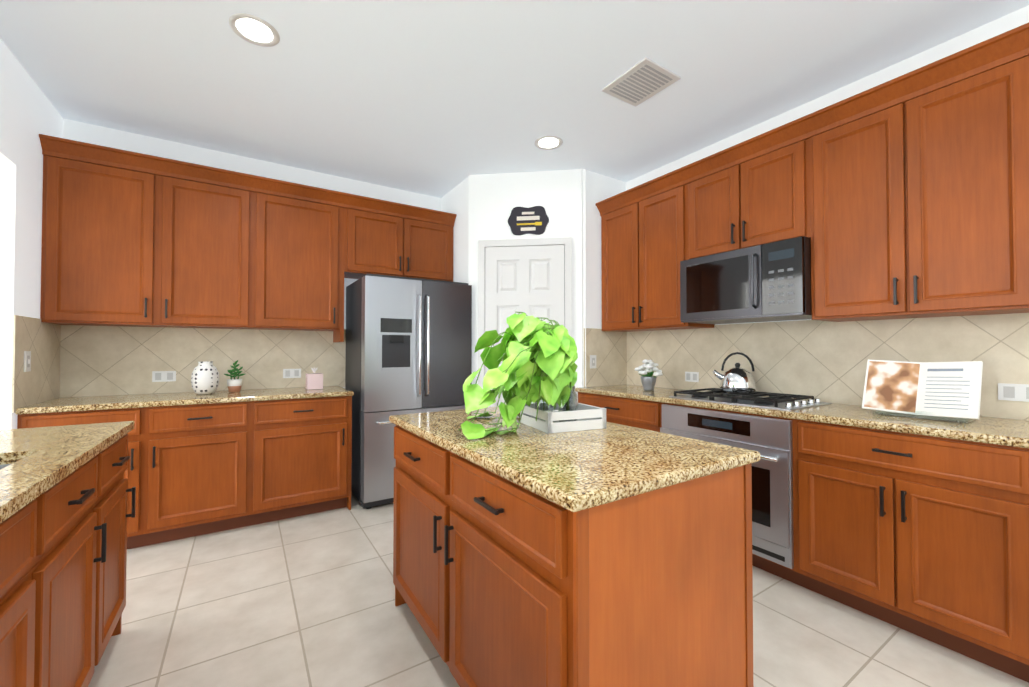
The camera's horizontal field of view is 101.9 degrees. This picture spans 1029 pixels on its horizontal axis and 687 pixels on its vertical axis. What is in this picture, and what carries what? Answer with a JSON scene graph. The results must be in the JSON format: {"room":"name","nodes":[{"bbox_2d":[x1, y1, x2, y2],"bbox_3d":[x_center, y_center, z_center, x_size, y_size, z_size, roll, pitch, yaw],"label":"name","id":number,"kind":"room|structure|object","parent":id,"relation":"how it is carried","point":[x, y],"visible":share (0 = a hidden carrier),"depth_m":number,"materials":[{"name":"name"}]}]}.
{"room":"kitchen","nodes":[
{"label":"kitchen","id":0,"kind":"room"},
{"bbox_2d":[0,38,62,429],"bbox_3d":[-1.350,-0.168,0.056,0.120,2.800,6.470,1,-1,-33],"label":"wall","id":1,"kind":"structure","parent":0,"point":[21,185],"depth_m":2.28,"materials":[{"name":"white paint"}]},
{"bbox_2d":[11,315,60,412],"bbox_3d":[-2.869,0.114,2.519,0.008,0.525,0.662,1,-1,-33],"label":"tile backsplash","id":2,"kind":"structure","parent":1,"relation":"attached to","point":[39,382],"depth_m":2.47,"materials":[{"name":"beige tile"}]},
{"bbox_2d":[24,351,30,371],"bbox_3d":[-2.759,0.102,2.369,0.012,0.116,0.072,1,-1,-33],"label":"light switch","id":3,"kind":"object","parent":2,"relation":"attached to","point":[27,361],"visible":0.95,"depth_m":2.36,"materials":[{"name":"white plastic"}]},
{"bbox_2d":[63,118,440,387],"bbox_3d":[-1.398,-0.106,3.949,4.267,2.800,0.120,1,-1,-33],"label":"wall","id":4,"kind":"structure","parent":0,"point":[104,136],"depth_m":3.36,"materials":[{"name":"white paint"}]},
{"bbox_2d":[40,146,254,328],"bbox_3d":[-2.502,-0.598,2.960,1.086,1.151,0.350,1,-1,-33],"label":"upper cabinet","id":5,"kind":"object","parent":4,"relation":"attached to","point":[132,239],"depth_m":2.78,"materials":[{"name":"brown wood"}]},
{"bbox_2d":[60,325,345,396],"bbox_3d":[-1.906,0.130,3.540,2.734,0.525,0.008,1,-1,-33],"label":"tile backsplash","id":6,"kind":"structure","parent":4,"relation":"attached to","point":[108,360],"depth_m":3.15,"materials":[{"name":"beige tile"}]},
{"bbox_2d":[152,371,175,381],"bbox_3d":[-2.589,0.243,3.087,0.135,0.078,0.008,1,-1,-33],"label":"electrical outlet","id":7,"kind":"object","parent":6,"relation":"attached to","point":[163,376],"visible":1,"depth_m":3.08,"materials":[{"name":"white plastic"}]},
{"bbox_2d":[283,369,300,377],"bbox_3d":[-1.886,0.253,3.542,0.135,0.078,0.008,1,-1,-33],"label":"electrical outlet","id":8,"kind":"object","parent":6,"relation":"attached to","point":[291,373],"visible":1,"depth_m":3.54,"materials":[{"name":"white plastic"}]},
{"bbox_2d":[255,186,346,341],"bbox_3d":[-1.780,-0.590,3.427,0.634,1.151,0.350,1,-1,-33],"label":"upper cabinet","id":9,"kind":"object","parent":4,"relation":"attached to","point":[301,239],"depth_m":3.29,"materials":[{"name":"brown wood"}]},
{"bbox_2d":[343,202,454,341],"bbox_3d":[-1.092,-0.583,3.871,1.004,1.151,0.350,1,-1,-33],"label":"upper cabinet","id":10,"kind":"object","parent":4,"relation":"attached to","point":[399,243],"depth_m":3.71,"materials":[{"name":"brown wood"}]},
{"bbox_2d":[441,177,468,282],"bbox_3d":[-0.545,-0.105,4.048,0.100,2.800,0.640,1,-1,-33],"label":"wall","id":11,"kind":"structure","parent":0,"point":[455,200],"depth_m":3.92,"materials":[{"name":"white paint"}]},
{"bbox_2d":[0,0,1028,197],"bbox_3d":[-2.445,-1.582,2.354,7.783,0.100,11.720,1,-1,-33],"label":"ceiling","id":12,"kind":"structure","parent":0,"point":[438,98],"depth_m":2.34,"materials":[{"name":"white paint"}]},
{"bbox_2d":[228,13,279,46],"bbox_3d":[-1.275,-1.534,2.050,0.215,0.004,0.215,1,-1,-33],"label":"recessed light","id":13,"kind":"object","parent":12,"relation":"in","point":[253,29],"visible":1,"depth_m":2.04,"materials":[{"name":"white paint"}]},
{"bbox_2d":[534,136,562,149],"bbox_3d":[0.258,-1.517,3.160,0.215,0.004,0.215,1,-1,-33],"label":"recessed light","id":14,"kind":"object","parent":12,"relation":"in","point":[548,142],"visible":1,"depth_m":3.15,"materials":[{"name":"white paint"}]},
{"bbox_2d":[602,57,680,106],"bbox_3d":[0.739,-1.523,2.453,0.300,0.013,0.330,1,-1,-33],"label":"ceiling vent","id":15,"kind":"object","parent":12,"relation":"in","point":[641,81],"visible":1,"depth_m":2.43,"materials":[{"name":"white metal"}]},
{"bbox_2d":[468,169,585,401],"bbox_3d":[0.108,-0.110,3.706,1.034,2.800,0.100,0,-1,7],"label":"wall","id":16,"kind":"structure","parent":0,"point":[495,200],"depth_m":3.67,"materials":[{"name":"white paint"}]},
{"bbox_2d":[478,237,571,410],"bbox_3d":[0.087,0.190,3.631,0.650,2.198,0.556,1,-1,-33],"label":"door","id":17,"kind":"structure","parent":16,"relation":"attached to","point":[530,277],"depth_m":3.63,"materials":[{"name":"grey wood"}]},
{"bbox_2d":[508,206,548,234],"bbox_3d":[0.120,-1.076,3.658,0.364,0.250,0.014,0,-1,7],"label":"sign","id":18,"kind":"object","parent":16,"relation":"attached to","point":[530,220],"visible":1,"depth_m":3.65,"materials":[{"name":"grey"}]},
{"bbox_2d":[88,491,1028,686],"bbox_3d":[-2.445,1.318,2.308,7.783,0.100,11.720,1,-1,-33],"label":"floor","id":19,"kind":"structure","parent":0,"point":[305,601],"depth_m":1.85,"materials":[{"name":"tile"}]},
{"bbox_2d":[0,469,59,686],"bbox_3d":[-1.262,0.781,0.437,0.810,0.917,0.900,1,-1,-33],"label":"base cabinet","id":20,"kind":"object","parent":19,"relation":"on","point":[27,500],"depth_m":0.99,"materials":[{"name":"brown wood"}]},
{"bbox_2d":[0,433,111,686],"bbox_3d":[-1.642,0.791,1.025,0.810,0.917,0.500,1,-1,-33],"label":"base cabinet","id":21,"kind":"object","parent":19,"relation":"on","point":[64,491],"depth_m":1.32,"materials":[{"name":"brown wood"}]},
{"bbox_2d":[0,421,135,641],"bbox_3d":[-1.910,0.797,1.439,0.810,0.917,0.487,1,-1,-33],"label":"base cabinet","id":22,"kind":"object","parent":19,"relation":"on","point":[117,504],"depth_m":1.68,"materials":[{"name":"brown wood"}]},
{"bbox_2d":[15,398,254,548],"bbox_3d":[-2.429,0.836,2.819,1.081,0.885,0.632,1,-1,-33],"label":"base cabinet","id":23,"kind":"object","parent":19,"relation":"on","point":[214,462],"depth_m":2.66,"materials":[{"name":"brown wood"}]},
{"bbox_2d":[16,386,353,409],"bbox_3d":[-2.141,0.381,3.000,1.752,0.035,0.631,1,-1,-33],"label":"countertop","id":24,"kind":"structure","parent":23,"relation":"on","point":[81,403],"depth_m":2.79,"materials":[{"name":"beige stone"}]},
{"bbox_2d":[191,361,218,393],"bbox_3d":[-2.229,0.247,3.012,0.165,0.232,0.165,1,-1,-33],"label":"ceramic jar","id":25,"kind":"object","parent":24,"relation":"on","point":[205,377],"visible":1,"depth_m":2.96,"materials":[{"name":"white ceramic"}]},
{"bbox_2d":[224,360,244,391],"bbox_3d":[-2.120,0.245,3.166,0.139,0.240,0.099,1,-1,-33],"label":"succulent pot","id":26,"kind":"object","parent":24,"relation":"on","point":[234,385],"visible":1,"depth_m":3.15,"materials":[{"name":"brown ceramic"}]},
{"bbox_2d":[305,367,322,389],"bbox_3d":[-1.630,0.281,3.400,0.116,0.177,0.116,1,-1,-33],"label":"tissue box","id":27,"kind":"object","parent":24,"relation":"on","point":[314,380],"visible":1,"depth_m":3.35,"materials":[{"name":"pink"}]},
{"bbox_2d":[251,394,353,525],"bbox_3d":[-1.696,0.844,3.293,0.663,0.885,0.632,1,-1,-33],"label":"base cabinet","id":28,"kind":"object","parent":19,"relation":"on","point":[301,448],"depth_m":3.03,"materials":[{"name":"brown wood"}]},
{"bbox_2d":[345,273,471,508],"bbox_3d":[-0.930,0.378,3.678,0.910,1.822,0.771,1,-1,-33],"label":"fridge","id":29,"kind":"object","parent":19,"relation":"on","point":[408,345],"visible":0.69,"depth_m":3.34,"materials":[{"name":"grey metal"}]},
{"bbox_2d":[391,422,753,686],"bbox_3d":[0.063,0.817,1.651,0.772,0.884,1.320,1,-1,-33],"label":"kitchen island","id":30,"kind":"object","parent":19,"relation":"on","point":[609,555],"depth_m":1.15,"materials":[{"name":"brown wood"}]},
{"bbox_2d":[389,406,760,517],"bbox_3d":[0.080,0.360,1.666,0.768,0.034,1.356,1,-1,-33],"label":"island countertop","id":31,"kind":"structure","parent":30,"relation":"on","point":[588,471],"depth_m":1.25,"materials":[{"name":"beige stone"}]},
{"bbox_2d":[458,312,605,439],"bbox_3d":[-0.004,0.107,1.773,0.624,0.471,0.615,1,-1,-33],"label":"potted plant","id":32,"kind":"object","parent":31,"relation":"on","point":[539,357],"visible":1,"depth_m":1.60,"materials":[{"name":"green plant"}]},
{"bbox_2d":[578,392,654,430],"bbox_3d":[1.002,0.844,3.325,0.653,0.881,0.846,1,-1,-33],"label":"base cabinet","id":33,"kind":"object","parent":19,"relation":"on","point":[632,411],"depth_m":3.08,"materials":[{"name":"brown wood"}]},
{"bbox_2d":[655,400,786,579],"bbox_3d":[1.454,0.833,2.626,0.653,0.881,0.818,1,-1,-33],"label":"oven","id":34,"kind":"object","parent":19,"relation":"on","point":[765,433],"depth_m":2.26,"materials":[{"name":"silver metal"}]},
{"bbox_2d":[787,416,1028,682],"bbox_3d":[1.892,0.822,1.948,0.653,0.881,0.798,1,-1,-33],"label":"base cabinet","id":35,"kind":"object","parent":19,"relation":"on","point":[918,527],"depth_m":1.74,"materials":[{"name":"brown wood"}]},
{"bbox_2d":[575,384,1028,443],"bbox_3d":[1.448,0.375,2.646,0.631,0.035,2.484,1,-1,-33],"label":"countertop","id":36,"kind":"structure","parent":35,"relation":"on","point":[985,428],"depth_m":2.15,"materials":[{"name":"beige stone"}]},
{"bbox_2d":[634,359,662,390],"bbox_3d":[1.041,0.245,3.248,0.203,0.243,0.223,1,-1,-33],"label":"flower vase","id":37,"kind":"object","parent":36,"relation":"on","point":[648,380],"visible":1,"depth_m":3.21,"materials":[{"name":"grey metal"}]},
{"bbox_2d":[712,352,755,392],"bbox_3d":[1.491,0.189,2.816,0.212,0.262,0.241,1,-1,-33],"label":"kettle","id":38,"kind":"object","parent":36,"relation":"on","point":[737,378],"visible":1,"depth_m":2.74,"materials":[{"name":"silver metal"}]},
{"bbox_2d":[862,359,982,423],"bbox_3d":[1.907,0.212,1.960,0.184,0.268,0.395,1,-1,-33],"label":"cookbook stand","id":39,"kind":"object","parent":36,"relation":"on","point":[944,391],"visible":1,"depth_m":1.93,"materials":[{"name":"paper"}]},
{"bbox_2d":[580,168,625,386],"bbox_3d":[0.783,-0.109,3.775,0.553,2.800,0.100,1,-1,-33],"label":"wall","id":40,"kind":"structure","parent":0,"point":[599,187],"depth_m":3.67,"materials":[{"name":"white paint"}]},
{"bbox_2d":[584,328,626,386],"bbox_3d":[0.817,0.133,3.729,0.525,0.525,0.008,1,-1,-33],"label":"tile backsplash","id":41,"kind":"structure","parent":40,"relation":"attached to","point":[608,349],"depth_m":3.72,"materials":[{"name":"beige tile"}]},
{"bbox_2d":[590,355,595,368],"bbox_3d":[0.686,0.159,3.631,0.072,0.116,0.012,1,-1,-33],"label":"light switch","id":42,"kind":"object","parent":41,"relation":"attached to","point":[592,361],"visible":1,"depth_m":3.62,"materials":[{"name":"white plastic"}]},
{"bbox_2d":[626,5,1028,324],"bbox_3d":[2.165,-0.133,2.257,0.120,2.800,6.590,1,-1,-33],"label":"wall","id":43,"kind":"structure","parent":0,"point":[1004,24],"depth_m":2.43,"materials":[{"name":"white paint"}]},
{"bbox_2d":[599,179,695,331],"bbox_3d":[1.132,-0.640,3.425,0.350,1.051,0.858,1,-1,-33],"label":"upper cabinet","id":44,"kind":"object","parent":43,"relation":"attached to","point":[642,236],"depth_m":3.28,"materials":[{"name":"brown wood"}]},
{"bbox_2d":[684,131,803,328],"bbox_3d":[1.574,-0.651,2.742,0.350,1.051,0.770,1,-1,-33],"label":"upper cabinet","id":45,"kind":"object","parent":43,"relation":"attached to","point":[755,197],"depth_m":2.61,"materials":[{"name":"brown wood"}]},
{"bbox_2d":[680,236,811,323],"bbox_3d":[1.523,-0.368,2.704,0.471,0.433,0.764,1,-1,-33],"label":"microwave","id":46,"kind":"object","parent":45,"relation":"attached to","point":[767,282],"visible":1,"depth_m":2.53,"materials":[{"name":"black metal"}]},
{"bbox_2d":[627,313,1028,419],"bbox_3d":[1.747,0.118,2.781,0.008,0.525,2.610,1,-1,-33],"label":"tile backsplash","id":47,"kind":"structure","parent":43,"relation":"attached to","point":[824,361],"depth_m":2.51,"materials":[{"name":"beige tile"}]},
{"bbox_2d":[685,372,698,381],"bbox_3d":[1.401,0.263,3.300,0.008,0.078,0.115,1,-1,-33],"label":"electrical outlet","id":48,"kind":"object","parent":47,"relation":"attached to","point":[691,376],"visible":1,"depth_m":3.29,"materials":[{"name":"white plastic"}]},
{"bbox_2d":[998,383,1028,401],"bbox_3d":[2.305,0.224,1.902,0.008,0.078,0.135,1,-1,-33],"label":"electrical outlet","id":49,"kind":"object","parent":47,"relation":"attached to","point":[1013,392],"visible":1,"depth_m":1.92,"materials":[{"name":"white plastic"}]},
{"bbox_2d":[804,39,1028,321],"bbox_3d":[2.003,-0.662,2.078,0.350,1.051,0.810,1,-1,-33],"label":"upper cabinet","id":50,"kind":"object","parent":43,"relation":"attached to","point":[905,196],"depth_m":1.93,"materials":[{"name":"brown wood"}]}
]}

